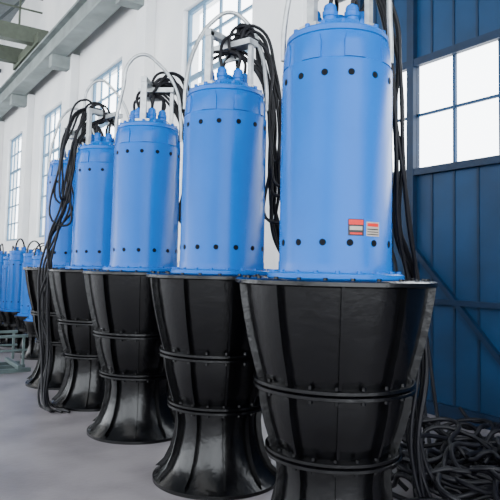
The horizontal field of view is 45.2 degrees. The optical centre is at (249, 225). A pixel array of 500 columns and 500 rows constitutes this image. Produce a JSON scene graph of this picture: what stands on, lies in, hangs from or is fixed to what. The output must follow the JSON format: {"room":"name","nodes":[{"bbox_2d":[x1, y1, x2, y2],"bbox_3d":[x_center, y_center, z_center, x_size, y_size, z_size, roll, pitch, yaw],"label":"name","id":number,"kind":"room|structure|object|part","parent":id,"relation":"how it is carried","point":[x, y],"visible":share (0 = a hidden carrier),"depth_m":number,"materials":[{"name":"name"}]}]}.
{"room":"factory hall","nodes":[
{"label":"factory hall","id":0,"kind":"room"},
{"bbox_2d":[0,0,24,21],"bbox_3d":[-9.992,-9.146,11.290,15.660,0.200,43.000,4,-5,-34],"label":"ceiling","id":1,"kind":"structure","parent":0,"point":[3,8],"depth_m":22.79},
{"bbox_2d":[0,0,23,72],"bbox_3d":[-10.044,-8.138,11.301,14.770,1.730,42.970,4,-5,-34],"label":"roof truss","id":2,"kind":"object","parent":1,"relation":"attached to","point":[7,12],"visible":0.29,"depth_m":20.22,"materials":[{"name":"metal"}]},
{"bbox_2d":[0,0,350,269],"bbox_3d":[-7.165,-2.852,20.150,0.350,11.000,30.850,4,-5,-34],"label":"wall","id":3,"kind":"structure","parent":0,"point":[113,41],"depth_m":14.68,"materials":[{"name":"white paint"}]},
{"bbox_2d":[7,133,21,240],"bbox_3d":[-8.579,-1.395,22.044,0.060,3.900,2.200,4,-5,-34],"label":"window","id":4,"kind":"structure","parent":3,"relation":"in","point":[17,170],"depth_m":22.44,"materials":[{"name":"paint"}]},
{"bbox_2d":[39,104,61,237],"bbox_3d":[-5.967,-1.613,18.142,0.060,3.900,2.200,4,-5,-34],"label":"window","id":5,"kind":"structure","parent":3,"relation":"in","point":[59,107],"depth_m":18.70,"materials":[{"name":"paint"}]},
{"bbox_2d":[0,0,143,117],"bbox_3d":[-4.230,-4.792,14.899,0.700,1.060,42.990,4,-5,-34],"label":"crane runway beam","id":6,"kind":"structure","parent":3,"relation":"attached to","point":[84,17],"depth_m":15.83,"materials":[{"name":"paint"}]},
{"bbox_2d":[0,0,48,70],"bbox_3d":[-12.494,-6.246,14.573,14.460,1.430,3.100,4,-5,-34],"label":"crane","id":7,"kind":"object","parent":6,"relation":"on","point":[31,37],"visible":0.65,"depth_m":17.26,"materials":[{"name":"paint"}]},
{"bbox_2d":[92,60,121,132],"bbox_3d":[-3.410,-1.827,14.324,0.060,3.900,2.200,4,-5,-34],"label":"window","id":8,"kind":"structure","parent":3,"relation":"in","point":[117,66],"depth_m":14.43,"materials":[{"name":"paint"}]},
{"bbox_2d":[0,0,306,268],"bbox_3d":[-6.041,-0.990,17.757,0.220,7.000,24.400,4,-5,-34],"label":"trim","id":9,"kind":"structure","parent":3,"relation":"attached to","point":[145,16],"depth_m":15.90,"materials":[{"name":"white paint"}]},
{"bbox_2d":[186,0,251,94],"bbox_3d":[-0.520,-2.068,10.008,0.060,3.900,2.300,4,-5,-34],"label":"window","id":10,"kind":"structure","parent":3,"relation":"in","point":[203,3],"depth_m":10.55,"materials":[{"name":"paint"}]},
{"bbox_2d":[0,347,499,499],"bbox_3d":[-10.059,2.011,10.621,15.260,0.150,43.000,4,-5,-34],"label":"floor","id":11,"kind":"structure","parent":0,"point":[45,455],"depth_m":4.36,"materials":[{"name":"concrete"}]},
{"bbox_2d":[0,243,6,300],"bbox_3d":[-4.811,1.220,11.529,0.529,1.774,0.529,4,-5,-35],"label":"pump","id":12,"kind":"object","parent":11,"relation":"on","point":[3,253],"visible":0.29,"depth_m":11.42,"materials":[{"name":"blue metal"}]},
{"bbox_2d":[0,246,13,341],"bbox_3d":[-4.353,1.215,10.932,0.513,1.719,0.513,2,-4,-12],"label":"pump","id":13,"kind":"object","parent":11,"relation":"on","point":[5,258],"visible":0.22,"depth_m":10.79,"materials":[{"name":"blue metal"}]},
{"bbox_2d":[0,238,25,347],"bbox_3d":[-3.977,1.123,10.286,0.545,1.828,0.545,0,-4,10],"label":"pump","id":14,"kind":"object","parent":11,"relation":"on","point":[15,262],"visible":0.51,"depth_m":10.12,"materials":[{"name":"blue metal"}]},
{"bbox_2d":[0,330,30,373],"bbox_3d":[-3.549,1.628,7.695,1.302,0.478,0.770,4,-5,-34],"label":"railing frame","id":15,"kind":"object","parent":11,"relation":"on","point":[9,366],"visible":1,"depth_m":7.76,"materials":[{"name":"grey metal"}]},
{"bbox_2d":[14,240,41,352],"bbox_3d":[-3.519,1.119,9.689,0.529,1.774,0.529,-1,-5,33],"label":"pump","id":16,"kind":"object","parent":11,"relation":"on","point":[27,260],"visible":0.43,"depth_m":9.53,"materials":[{"name":"blue metal"}]},
{"bbox_2d":[20,243,43,359],"bbox_3d":[-3.144,1.108,9.037,0.513,1.719,0.513,4,-5,-34],"label":"pump","id":17,"kind":"object","parent":11,"relation":"on","point":[33,348],"visible":0.32,"depth_m":8.82,"materials":[{"name":"blue metal"}]},
{"bbox_2d":[23,108,103,389],"bbox_3d":[-1.903,0.226,7.270,1.569,3.345,1.024,2,-4,-13],"label":"pump","id":18,"kind":"object","parent":11,"relation":"on","point":[62,253],"visible":0.19,"depth_m":6.92,"materials":[{"name":"black paint"}]},
{"bbox_3d":[-2.188,1.174,7.143,1.024,1.363,1.024,0,-4,22],"label":"pump casing","id":19,"kind":"part","parent":18,"relation":"part of","materials":[{"name":"black paint"}]},
{"bbox_2d":[37,79,129,412],"bbox_3d":[-1.571,0.141,6.253,1.088,3.382,1.054,4,-5,-34],"label":"pump","id":20,"kind":"object","parent":11,"relation":"on","point":[82,389],"visible":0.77,"depth_m":6.02,"materials":[{"name":"black paint"}]},
{"bbox_3d":[-1.577,1.121,6.194,1.024,1.363,1.024,-3,-6,45],"label":"pump casing","id":21,"kind":"part","parent":20,"relation":"part of","materials":[{"name":"black paint"}]},
{"bbox_2d":[83,53,189,444],"bbox_3d":[-0.680,0.143,5.392,1.596,3.310,1.022,4,-5,-34],"label":"pump","id":22,"kind":"object","parent":11,"relation":"on","point":[146,206],"visible":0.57,"depth_m":4.97,"materials":[{"name":"black paint"}]},
{"bbox_3d":[-0.938,1.062,5.168,1.024,1.363,1.024,1,-4,5],"label":"pump casing","id":23,"kind":"part","parent":22,"relation":"part of","materials":[{"name":"black paint"}]},
{"bbox_2d":[146,10,281,499],"bbox_3d":[0.064,0.089,4.315,1.631,3.278,1.019,4,-5,-34],"label":"pump","id":24,"kind":"object","parent":11,"relation":"on","point":[216,450],"visible":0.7,"depth_m":3.88,"materials":[{"name":"black paint"}]},
{"bbox_3d":[-0.210,1.001,4.081,1.024,1.363,1.024,-2,-5,36],"label":"pump casing","id":25,"kind":"part","parent":24,"relation":"part of","materials":[{"name":"black paint"}]},
{"bbox_2d":[236,0,444,499],"bbox_3d":[0.717,-0.017,3.312,1.677,3.373,1.023,4,-5,-34],"label":"pump","id":26,"kind":"object","parent":11,"relation":"on","point":[337,338],"visible":1,"depth_m":2.87,"materials":[{"name":"black paint"}]},
{"bbox_3d":[0.424,0.943,3.062,1.024,1.363,1.024,4,-5,-39],"label":"pump casing","id":27,"kind":"part","parent":26,"relation":"part of","materials":[{"name":"black paint"}]},
{"bbox_3d":[0.546,0.008,2.865,0.172,0.080,0.018,3,-4,-21],"label":"rating plate","id":28,"kind":"part","parent":26,"relation":"part of","materials":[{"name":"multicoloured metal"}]},
{"bbox_2d":[391,248,499,499],"bbox_3d":[1.309,0.780,4.426,2.127,1.899,3.522,4,-5,-34],"label":"pile","id":29,"kind":"object","parent":11,"relation":"on","point":[476,477],"visible":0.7,"depth_m":3.78,"materials":[{"name":"rubber"}]},
{"bbox_3d":[4.847,-6.842,2.514,0.350,5.000,12.150,4,-5,-34],"label":"trim","id":30,"kind":"structure","parent":0,"visible":0},
{"bbox_2d":[357,0,499,429],"bbox_3d":[4.627,-1.364,2.048,0.115,6.000,12.130,4,-5,-34],"label":"gate","id":31,"kind":"object","parent":30,"relation":"attached to","point":[455,206],"visible":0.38,"depth_m":5.84,"materials":[{"name":"blue metal"}]}
]}

